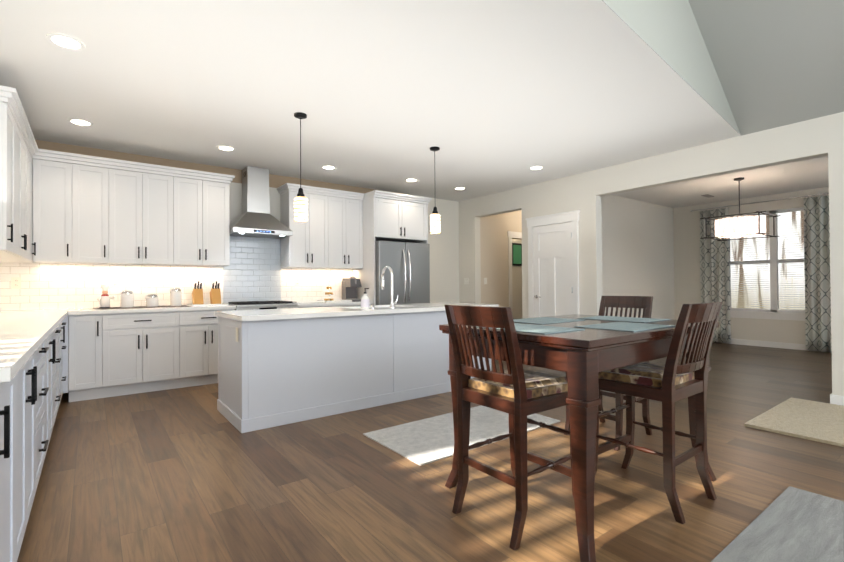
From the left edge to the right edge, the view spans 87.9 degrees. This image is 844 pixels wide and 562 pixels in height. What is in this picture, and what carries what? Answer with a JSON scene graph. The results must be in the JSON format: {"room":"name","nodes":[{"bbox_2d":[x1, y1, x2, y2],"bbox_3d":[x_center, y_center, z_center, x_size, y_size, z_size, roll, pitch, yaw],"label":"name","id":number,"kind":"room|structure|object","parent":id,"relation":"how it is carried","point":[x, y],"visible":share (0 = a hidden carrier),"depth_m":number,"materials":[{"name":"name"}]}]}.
{"room":"kitchen and dining room","nodes":[
{"label":"kitchen and dining room","id":0,"kind":"room"},
{"bbox_2d":[32,158,522,392],"bbox_3d":[0.322,-0.274,8.054,12.140,3.000,0.140,0,-1,-37],"label":"wall","id":1,"kind":"structure","parent":0,"point":[444,264],"depth_m":8.03,"materials":[{"name":"white paint"}]},
{"bbox_2d":[11,277,20,288],"bbox_3d":[-4.199,0.021,4.531,0.075,0.118,0.007,0,-1,-37],"label":"outlet","id":2,"kind":"object","parent":1,"relation":"attached to","point":[15,282],"depth_m":4.53,"materials":[{"name":"white plastic"}]},
{"bbox_2d":[32,153,79,263],"bbox_3d":[-3.838,-0.720,4.609,0.366,1.061,0.346,0,-1,-37],"label":"upper cabinet","id":3,"kind":"object","parent":1,"relation":"attached to","point":[56,180],"depth_m":4.48,"materials":[{"name":"white wood"}]},
{"bbox_2d":[80,161,115,264],"bbox_3d":[-3.615,-0.720,4.778,0.423,1.061,0.346,0,-1,-37],"label":"upper cabinet","id":4,"kind":"object","parent":1,"relation":"attached to","point":[87,209],"depth_m":4.68,"materials":[{"name":"white wood"}]},
{"bbox_2d":[116,165,179,265],"bbox_3d":[-3.246,-0.720,5.056,0.730,1.061,0.346,0,-1,-37],"label":"upper cabinet","id":5,"kind":"object","parent":1,"relation":"attached to","point":[147,200],"depth_m":4.95,"materials":[{"name":"white wood"}]},
{"bbox_2d":[0,262,352,310],"bbox_3d":[-2.727,0.048,5.652,4.100,0.510,0.008,0,-1,-37],"label":"tile backsplash","id":6,"kind":"structure","parent":1,"relation":"attached to","point":[55,286],"depth_m":5.08,"materials":[{"name":"white tile"}]},
{"bbox_2d":[176,173,231,266],"bbox_3d":[-2.778,-0.720,5.410,0.673,1.061,0.346,0,-1,-37],"label":"upper cabinet","id":7,"kind":"object","parent":1,"relation":"attached to","point":[204,201],"depth_m":5.30,"materials":[{"name":"white wood"}]},
{"bbox_2d":[35,140,402,193],"bbox_3d":[-1.730,-1.418,5.180,5.120,0.183,2.000,0,-1,-37],"label":"band","id":8,"kind":"object","parent":1,"relation":"attached to","point":[276,181],"visible":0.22,"depth_m":5.49,"materials":[{"name":"beige wood"}]},
{"bbox_2d":[223,236,280,302],"bbox_3d":[-2.306,-0.187,5.974,0.760,0.980,0.008,0,-1,-37],"label":"tile backsplash","id":9,"kind":"structure","parent":1,"relation":"attached to","point":[252,271],"depth_m":5.97,"materials":[{"name":"white tile"}]},
{"bbox_2d":[229,166,292,238],"bbox_3d":[-2.162,-1.046,5.784,0.750,0.905,0.500,0,-1,-37],"label":"range hood","id":10,"kind":"object","parent":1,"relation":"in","point":[256,218],"visible":1,"depth_m":5.74,"materials":[{"name":"silver metal"}]},
{"bbox_2d":[277,183,363,268],"bbox_3d":[-1.455,-0.751,6.379,1.186,1.125,0.397,0,-1,-37],"label":"upper cabinet","id":11,"kind":"object","parent":1,"relation":"attached to","point":[328,234],"visible":0.98,"depth_m":6.24,"materials":[{"name":"white wood"}]},
{"bbox_2d":[512,243,521,265],"bbox_3d":[1.996,-0.559,9.213,0.330,0.470,0.032,0,-1,-37],"label":"framed picture","id":12,"kind":"object","parent":1,"relation":"attached to","point":[516,254],"visible":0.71,"depth_m":9.20,"materials":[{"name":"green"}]},
{"bbox_2d":[0,0,843,207],"bbox_3d":[3.247,-2.841,4.300,12.000,2.577,9.440,0,-1,-37],"label":"ceiling","id":13,"kind":"structure","parent":0,"point":[487,97],"depth_m":3.60,"materials":[{"name":"white paint"}]},
{"bbox_2d":[46,33,85,50],"bbox_3d":[-2.277,-1.526,2.801,0.199,0.005,0.199,-1,-1,14],"label":"recessed light","id":14,"kind":"object","parent":13,"relation":"in","point":[67,42],"depth_m":2.79,"materials":[{"name":"white"}]},
{"bbox_2d":[68,118,93,126],"bbox_3d":[-3.243,-1.506,4.164,0.199,0.005,0.199,-1,-1,29],"label":"recessed light","id":15,"kind":"object","parent":13,"relation":"in","point":[80,122],"depth_m":4.16,"materials":[{"name":"white plastic"}]},
{"bbox_2d":[216,145,235,150],"bbox_3d":[-2.224,-1.504,4.971,0.199,0.005,0.199,-1,-1,17],"label":"recessed light","id":16,"kind":"object","parent":13,"relation":"in","point":[224,148],"depth_m":4.97,"materials":[{"name":"white plastic"}]},
{"bbox_2d":[294,112,307,221],"bbox_3d":[-1.111,-1.038,4.012,0.120,0.975,0.120,0,-1,-37],"label":"pendant light","id":17,"kind":"object","parent":13,"relation":"hanging from","point":[300,207],"visible":1,"depth_m":3.97,"materials":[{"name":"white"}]},
{"bbox_2d":[321,165,335,169],"bbox_3d":[-1.237,-1.503,5.805,0.199,0.005,0.199,0,-1,-43],"label":"recessed light","id":18,"kind":"object","parent":13,"relation":"in","point":[327,167],"depth_m":5.80,"materials":[{"name":"white plastic"}]},
{"bbox_2d":[405,178,417,181],"bbox_3d":[-0.158,-1.503,6.533,0.199,0.005,0.199,-1,-1,44],"label":"recessed light","id":19,"kind":"object","parent":13,"relation":"in","point":[411,179],"depth_m":6.54,"materials":[{"name":"white plastic"}]},
{"bbox_2d":[430,146,440,233],"bbox_3d":[0.149,-1.037,5.015,0.120,0.975,0.120,0,-1,-37],"label":"pendant light","id":20,"kind":"object","parent":13,"relation":"hanging from","point":[435,227],"visible":1,"depth_m":4.97,"materials":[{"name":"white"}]},
{"bbox_2d":[454,187,465,189],"bbox_3d":[0.616,-1.502,7.117,0.199,0.005,0.199,-1,-1,44],"label":"recessed light","id":21,"kind":"object","parent":13,"relation":"in","point":[457,188],"depth_m":7.11,"materials":[{"name":"white plastic"}]},
{"bbox_2d":[529,166,543,169],"bbox_3d":[1.539,-1.521,5.897,0.199,0.005,0.199,-1,-1,44],"label":"recessed light","id":22,"kind":"object","parent":13,"relation":"in","point":[533,167],"depth_m":5.87,"materials":[{"name":"white"}]},
{"bbox_2d":[700,177,780,240],"bbox_3d":[4.763,-1.095,6.572,0.820,0.891,0.820,0,-1,-37],"label":"drum chandelier","id":23,"kind":"object","parent":13,"relation":"hanging from","point":[741,226],"visible":1,"depth_m":6.40,"materials":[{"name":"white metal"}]},
{"bbox_2d":[17,342,843,561],"bbox_3d":[3.065,1.218,4.288,12.300,0.100,9.740,0,-1,-37],"label":"floor","id":24,"kind":"structure","parent":0,"point":[190,474],"depth_m":2.51,"materials":[{"name":"brown wood"}]},
{"bbox_2d":[0,369,23,561],"bbox_3d":[-1.590,0.730,1.246,0.597,0.880,0.508,0,-1,-37],"label":"base cabinet","id":25,"kind":"object","parent":24,"relation":"on","point":[12,394],"depth_m":1.54,"materials":[{"name":"white wood"}]},
{"bbox_2d":[0,309,69,384],"bbox_3d":[-2.767,0.294,2.833,0.632,0.040,4.448,0,-1,-37],"label":"countertop","id":26,"kind":"structure","parent":25,"relation":"on","point":[22,332],"depth_m":2.19,"materials":[{"name":"white stone"}]},
{"bbox_2d":[24,353,39,533],"bbox_3d":[-1.902,0.736,1.659,0.597,0.880,0.757,0,-1,-37],"label":"base cabinet","id":27,"kind":"object","parent":24,"relation":"on","point":[33,366],"depth_m":2.01,"materials":[{"name":"white wood"}]},
{"bbox_2d":[40,341,47,474],"bbox_3d":[-2.297,0.744,2.181,0.597,0.880,0.665,0,-1,-37],"label":"base cabinet","id":28,"kind":"object","parent":24,"relation":"on","point":[43,348],"depth_m":2.53,"materials":[{"name":"white wood"}]},
{"bbox_2d":[48,333,55,444],"bbox_3d":[-2.674,0.752,2.680,0.597,0.880,0.700,0,-1,-37],"label":"base cabinet","id":29,"kind":"object","parent":24,"relation":"on","point":[51,340],"depth_m":3.05,"materials":[{"name":"white wood"}]},
{"bbox_2d":[56,329,59,415],"bbox_3d":[-3.065,0.760,3.198,0.597,0.880,0.715,0,-1,-37],"label":"base cabinet","id":30,"kind":"object","parent":24,"relation":"on","point":[57,330],"depth_m":3.58,"materials":[{"name":"white wood"}]},
{"bbox_2d":[60,321,63,400],"bbox_3d":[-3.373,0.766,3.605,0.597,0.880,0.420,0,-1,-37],"label":"base cabinet","id":31,"kind":"object","parent":24,"relation":"on","point":[61,322],"depth_m":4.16,"materials":[{"name":"white wood"}]},
{"bbox_2d":[64,317,67,392],"bbox_3d":[-3.604,0.771,3.943,0.636,0.880,0.513,0,-1,-37],"label":"base cabinet","id":32,"kind":"object","parent":24,"relation":"on","point":[65,318],"depth_m":4.28,"materials":[{"name":"white wood"}]},
{"bbox_2d":[68,313,111,401],"bbox_3d":[-3.538,0.778,4.656,0.328,0.880,0.597,0,-1,-37],"label":"base cabinet","id":33,"kind":"object","parent":24,"relation":"on","point":[90,334],"depth_m":4.43,"materials":[{"name":"white wood"}]},
{"bbox_2d":[112,313,187,396],"bbox_3d":[-3.173,0.778,4.931,0.815,0.880,0.597,0,-1,-37],"label":"base cabinet","id":34,"kind":"object","parent":24,"relation":"on","point":[119,352],"depth_m":4.74,"materials":[{"name":"white wood"}]},
{"bbox_2d":[68,305,235,316],"bbox_3d":[-3.039,0.318,5.018,1.564,0.040,0.632,0,-1,-37],"label":"countertop","id":35,"kind":"structure","parent":34,"relation":"on","point":[72,312],"depth_m":4.72,"materials":[{"name":"white stone"}]},
{"bbox_2d":[94,305,186,308],"bbox_3d":[-3.172,0.296,4.980,0.900,0.004,0.340,0,-1,-37],"label":"tray","id":36,"kind":"object","parent":35,"relation":"on","point":[140,307],"visible":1,"depth_m":4.87,"materials":[{"name":"brown"}]},
{"bbox_2d":[97,285,115,307],"bbox_3d":[-3.442,0.166,4.777,0.163,0.256,0.100,0,-1,-37],"label":"decor","id":37,"kind":"object","parent":36,"relation":"on","point":[104,298],"visible":1,"depth_m":4.75,"materials":[{"name":"white ceramic"}]},
{"bbox_2d":[119,291,133,307],"bbox_3d":[-3.297,0.200,4.887,0.135,0.187,0.124,0,-1,-37],"label":"canister","id":38,"kind":"object","parent":36,"relation":"on","point":[126,299],"visible":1,"depth_m":4.84,"materials":[{"name":"white ceramic"}]},
{"bbox_2d":[145,294,157,306],"bbox_3d":[-3.105,0.223,5.031,0.131,0.142,0.120,0,-1,-37],"label":"canister","id":39,"kind":"object","parent":36,"relation":"on","point":[151,300],"visible":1,"depth_m":4.99,"materials":[{"name":"white ceramic"}]},
{"bbox_2d":[170,288,181,305],"bbox_3d":[-2.913,0.188,5.176,0.127,0.212,0.116,0,-1,-37],"label":"canister","id":40,"kind":"object","parent":36,"relation":"on","point":[175,296],"visible":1,"depth_m":5.14,"materials":[{"name":"white ceramic"}]},
{"bbox_2d":[187,303,228,305],"bbox_3d":[-2.633,0.289,5.386,0.410,0.020,0.300,0,-1,-37],"label":"tray","id":41,"kind":"object","parent":35,"relation":"on","point":[206,304],"visible":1,"depth_m":5.27,"materials":[{"name":"white ceramic"}]},
{"bbox_2d":[192,281,203,303],"bbox_3d":[-2.742,0.147,5.357,0.100,0.286,0.160,0,-1,-37],"label":"knife block","id":42,"kind":"object","parent":41,"relation":"on","point":[197,295],"visible":0.98,"depth_m":5.32,"materials":[{"name":"brown wood"}]},
{"bbox_2d":[210,281,220,303],"bbox_3d":[-2.583,0.148,5.477,0.100,0.286,0.160,0,-1,-37],"label":"knife block","id":43,"kind":"object","parent":41,"relation":"on","point":[215,295],"visible":1,"depth_m":5.44,"materials":[{"name":"brown wood"}]},
{"bbox_2d":[188,309,234,386],"bbox_3d":[-2.681,0.779,5.303,0.648,0.880,0.597,0,-1,-37],"label":"base cabinet","id":44,"kind":"object","parent":24,"relation":"on","point":[202,323],"depth_m":5.06,"materials":[{"name":"white wood"}]},
{"bbox_2d":[228,301,297,309],"bbox_3d":[-2.082,0.742,5.676,0.750,0.952,0.692,0,-1,-37],"label":"range","id":45,"kind":"object","parent":24,"relation":"on","point":[250,305],"visible":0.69,"depth_m":5.47,"materials":[{"name":"silver metal"}]},
{"bbox_2d":[297,301,372,307],"bbox_3d":[-1.352,0.759,6.286,1.138,0.920,0.632,0,-1,-37],"label":"base cabinet","id":46,"kind":"object","parent":24,"relation":"on","point":[326,304],"visible":0.08,"depth_m":6.02,"materials":[{"name":"white stone"}]},
{"bbox_2d":[293,300,323,302],"bbox_3d":[-1.599,0.288,6.099,0.400,0.022,0.250,0,-1,-37],"label":"tray","id":47,"kind":"object","parent":46,"relation":"on","point":[313,301],"visible":0.92,"depth_m":5.99,"materials":[{"name":"white ceramic"}]},
{"bbox_2d":[321,299,351,301],"bbox_3d":[-1.271,0.288,6.378,0.400,0.022,0.300,0,-1,-37],"label":"tray","id":48,"kind":"object","parent":46,"relation":"on","point":[342,300],"visible":0.71,"depth_m":6.25,"materials":[{"name":"white ceramic"}]},
{"bbox_2d":[324,281,333,300],"bbox_3d":[-1.343,0.145,6.326,0.148,0.292,0.150,0,-1,-37],"label":"stand","id":49,"kind":"object","parent":48,"relation":"on","point":[328,293],"visible":0.92,"depth_m":6.31,"materials":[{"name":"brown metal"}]},
{"bbox_2d":[342,276,361,300],"bbox_3d":[-1.059,0.114,6.604,0.190,0.372,0.300,0,-1,-37],"label":"pod coffee maker","id":50,"kind":"object","parent":46,"relation":"on","point":[350,285],"visible":0.94,"depth_m":6.57,"materials":[{"name":"grey plastic"}]},
{"bbox_2d":[215,302,498,432],"bbox_3d":[-0.522,0.736,4.574,2.840,0.920,0.930,0,-1,-37],"label":"kitchen island","id":51,"kind":"object","parent":24,"relation":"on","point":[280,367],"depth_m":3.91,"materials":[{"name":"white wood"}]},
{"bbox_2d":[361,288,368,308],"bbox_3d":[-0.556,0.171,4.288,0.083,0.205,0.083,0,-1,-37],"label":"soap bottle","id":52,"kind":"object","parent":51,"relation":"on","point":[365,301],"visible":1,"depth_m":4.26,"materials":[{"name":"white plastic"}]},
{"bbox_2d":[381,266,397,307],"bbox_3d":[-0.343,0.058,4.609,0.103,0.434,0.228,0,-1,-37],"label":"tap","id":53,"kind":"object","parent":51,"relation":"on","point":[392,303],"visible":1,"depth_m":4.53,"materials":[{"name":"silver metal"}]},
{"bbox_2d":[353,190,431,304],"bbox_3d":[-0.461,-0.048,6.925,1.050,2.535,0.707,0,-1,-37],"label":"tall cabinet","id":54,"kind":"object","parent":24,"relation":"on","point":[392,216],"visible":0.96,"depth_m":6.59,"materials":[{"name":"white wood"}]},
{"bbox_2d":[375,241,429,304],"bbox_3d":[-0.435,0.319,6.849,0.930,1.800,0.776,0,-1,-37],"label":"fridge","id":55,"kind":"object","parent":24,"relation":"on","point":[408,263],"visible":0.5,"depth_m":6.57,"materials":[{"name":"silver metal"}]},
{"bbox_2d":[363,405,559,465],"bbox_3d":[0.352,1.175,3.517,1.460,0.009,0.740,0,-1,-37],"label":"floor mat","id":56,"kind":"object","parent":24,"relation":"on","point":[425,441],"visible":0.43,"depth_m":3.37,"materials":[{"name":"white fabric"}]},
{"bbox_2d":[444,304,573,550],"bbox_3d":[0.451,0.640,2.190,0.584,1.050,0.442,0,-1,-37],"label":"chair","id":57,"kind":"object","parent":24,"relation":"on","point":[516,392],"visible":0.92,"depth_m":2.06,"materials":[{"name":"brown wood"}]},
{"bbox_2d":[439,314,718,561],"bbox_3d":[0.921,0.706,2.532,1.340,0.920,0.950,0,-1,-37],"label":"dining table","id":58,"kind":"object","parent":24,"relation":"on","point":[582,358],"visible":0.62,"depth_m":1.92,"materials":[{"name":"brown wood"}]},
{"bbox_2d":[478,321,587,333],"bbox_3d":[0.551,0.243,2.259,0.320,0.004,0.440,0,-1,-37],"label":"placemat","id":59,"kind":"object","parent":58,"relation":"on","point":[529,328],"depth_m":2.21,"materials":[{"name":"fabric"}]},
{"bbox_2d":[513,317,587,323],"bbox_3d":[0.758,0.246,2.748,0.440,0.004,0.320,0,-1,-37],"label":"placemat","id":60,"kind":"object","parent":58,"relation":"on","point":[547,320],"depth_m":2.72,"materials":[{"name":"fabric"}]},
{"bbox_2d":[583,316,668,321],"bbox_3d":[1.285,0.243,2.814,0.320,0.004,0.440,0,-1,-37],"label":"placemat","id":61,"kind":"object","parent":58,"relation":"on","point":[608,318],"depth_m":2.81,"materials":[{"name":"fabric"}]},
{"bbox_2d":[582,320,675,331],"bbox_3d":[1.078,0.240,2.325,0.440,0.004,0.320,0,-1,-37],"label":"placemat","id":62,"kind":"object","parent":58,"relation":"on","point":[627,325],"depth_m":2.30,"materials":[{"name":"fabric"}]},
{"bbox_2d":[564,296,652,450],"bbox_3d":[1.443,0.645,3.360,0.584,1.050,0.442,0,-1,-37],"label":"chair","id":63,"kind":"object","parent":24,"relation":"on","point":[644,303],"visible":0.27,"depth_m":3.38,"materials":[{"name":"brown wood"}]},
{"bbox_2d":[595,301,722,523],"bbox_3d":[1.266,0.637,2.391,0.442,1.050,0.584,0,-1,-37],"label":"chair","id":64,"kind":"object","parent":24,"relation":"on","point":[670,382],"visible":0.85,"depth_m":2.25,"materials":[{"name":"brown wood"}]},
{"bbox_2d":[711,486,843,561],"bbox_3d":[1.966,1.136,0.958,1.930,0.012,2.270,0,-1,-37],"label":"area rug","id":65,"kind":"object","parent":24,"relation":"on","point":[791,524],"visible":1,"depth_m":1.98,"materials":[{"name":"grey fabric"}]},
{"bbox_2d":[744,397,843,446],"bbox_3d":[3.526,1.145,3.346,1.300,0.022,1.400,0,-1,-37],"label":"rug","id":66,"kind":"object","parent":24,"relation":"on","point":[822,422],"visible":1,"depth_m":3.56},
{"bbox_2d":[480,210,521,306],"bbox_3d":[2.084,-0.139,8.832,2.630,2.720,0.120,0,-1,-37],"label":"wall","id":67,"kind":"structure","parent":0,"point":[494,229],"depth_m":8.23,"materials":[{"name":"beige paint"}]},
{"bbox_2d":[507,231,521,315],"bbox_3d":[2.076,0.130,8.734,1.040,2.180,0.020,0,-1,-37],"label":"trim","id":68,"kind":"structure","parent":67,"relation":"attached to","point":[511,234],"depth_m":8.46,"materials":[{"name":"white wood"}]},
{"bbox_2d":[601,195,674,319],"bbox_3d":[3.611,-0.158,7.955,4.010,2.720,0.120,0,-1,-37],"label":"wall","id":69,"kind":"structure","parent":0,"point":[637,247],"depth_m":8.23,"materials":[{"name":"white paint"}]},
{"bbox_2d":[459,112,843,395],"bbox_3d":[3.601,-0.193,4.526,0.140,2.720,9.440,0,-1,-37],"label":"wall","id":70,"kind":"structure","parent":0,"point":[584,192],"depth_m":5.45,"materials":[{"name":"white paint"}]},
{"bbox_2d":[464,278,468,283],"bbox_3d":[0.816,0.003,8.084,0.014,0.118,0.120,0,-1,-37],"label":"outlet","id":71,"kind":"object","parent":70,"relation":"attached to","point":[466,280],"depth_m":8.08,"materials":[{"name":"white plastic"}]},
{"bbox_2d":[525,210,579,317],"bbox_3d":[1.948,0.102,6.557,0.050,2.195,0.940,0,-1,-37],"label":"door frame","id":72,"kind":"structure","parent":70,"relation":"attached to","point":[572,217],"depth_m":6.39,"materials":[{"name":"white wood"}]},
{"bbox_2d":[533,222,572,316],"bbox_3d":[1.936,0.175,6.539,0.085,2.032,0.704,0,-1,-37],"label":"pantry door","id":73,"kind":"structure","parent":70,"relation":"in","point":[552,272],"depth_m":6.54,"materials":[{"name":"white wood"}]},
{"bbox_2d":[830,393,843,405],"bbox_3d":[5.066,1.086,2.458,0.014,0.100,4.124,0,-1,-37],"label":"baseboard","id":74,"kind":"structure","parent":70,"relation":"attached to","point":[837,399],"depth_m":4.06,"materials":[{"name":"white"}]},
{"bbox_2d":[602,0,740,134],"bbox_3d":[1.030,-2.894,2.549,6.395,2.676,0.101,0,-1,-43],"label":"wall","id":75,"kind":"structure","parent":0,"point":[668,32],"depth_m":3.32,"materials":[{"name":"grey paint"}]},
{"bbox_2d":[673,187,828,343],"bbox_3d":[7.494,-0.203,6.258,0.140,2.720,7.510,0,-1,-37],"label":"wall","id":76,"kind":"structure","parent":0,"point":[686,230],"depth_m":8.31,"materials":[{"name":"white paint"}]},
{"bbox_2d":[690,193,828,211],"bbox_3d":[6.159,-1.418,7.806,0.119,0.042,2.490,0,-1,-37],"label":"curtain rod","id":77,"kind":"object","parent":76,"relation":"attached to","point":[760,202],"visible":1,"depth_m":7.84,"materials":[{"name":"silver metal"}]},
{"bbox_2d":[700,208,730,342],"bbox_3d":[5.636,-0.103,8.430,0.133,2.550,0.504,0,-1,-37],"label":"curtain","id":78,"kind":"object","parent":77,"relation":"hanging from","point":[715,269],"visible":0.83,"depth_m":8.43,"materials":[{"name":"grey fabric"}]},
{"bbox_2d":[803,195,830,351],"bbox_3d":[6.625,-0.123,7.121,0.130,2.550,0.624,0,-1,-37],"label":"curtain","id":79,"kind":"object","parent":77,"relation":"hanging from","point":[817,278],"visible":0.58,"depth_m":7.25,"materials":[{"name":"grey fabric"}]},
{"bbox_2d":[729,207,804,320],"bbox_3d":[6.275,-0.288,7.814,0.128,1.940,1.580,0,-1,-37],"label":"window","id":80,"kind":"structure","parent":76,"relation":"in","point":[767,276],"depth_m":7.82,"materials":[{"name":"white"}]},
{"bbox_2d":[716,339,831,352],"bbox_3d":[7.435,1.107,6.206,0.014,0.100,7.250,0,-1,-37],"label":"baseboard","id":81,"kind":"structure","parent":76,"relation":"attached to","point":[733,341],"depth_m":7.82,"materials":[{"name":"white"}]},
{"bbox_3d":[-1.630,-1.636,0.684,0.140,5.600,9.580,0,-1,-37],"label":"wall","id":82,"kind":"structure","parent":0,"visible":0},
{"bbox_2d":[0,93,19,256],"bbox_3d":[-3.166,-0.740,3.126,0.346,1.061,0.470,0,-1,-37],"label":"upper cabinet","id":83,"kind":"object","parent":82,"relation":"attached to","point":[18,146],"depth_m":3.19,"materials":[{"name":"white wood"}]},
{"bbox_2d":[0,125,31,260],"bbox_3d":[-3.522,-0.733,3.597,0.346,1.061,0.940,0,-1,-37],"label":"upper cabinet","id":84,"kind":"object","parent":82,"relation":"attached to","point":[25,149],"depth_m":3.97,"materials":[{"name":"white wood"}]},
{"bbox_2d":[20,153,35,262],"bbox_3d":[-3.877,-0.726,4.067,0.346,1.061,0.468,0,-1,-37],"label":"upper cabinet","id":85,"kind":"object","parent":82,"relation":"attached to","point":[34,244],"depth_m":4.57,"materials":[{"name":"white wood"}]}
]}

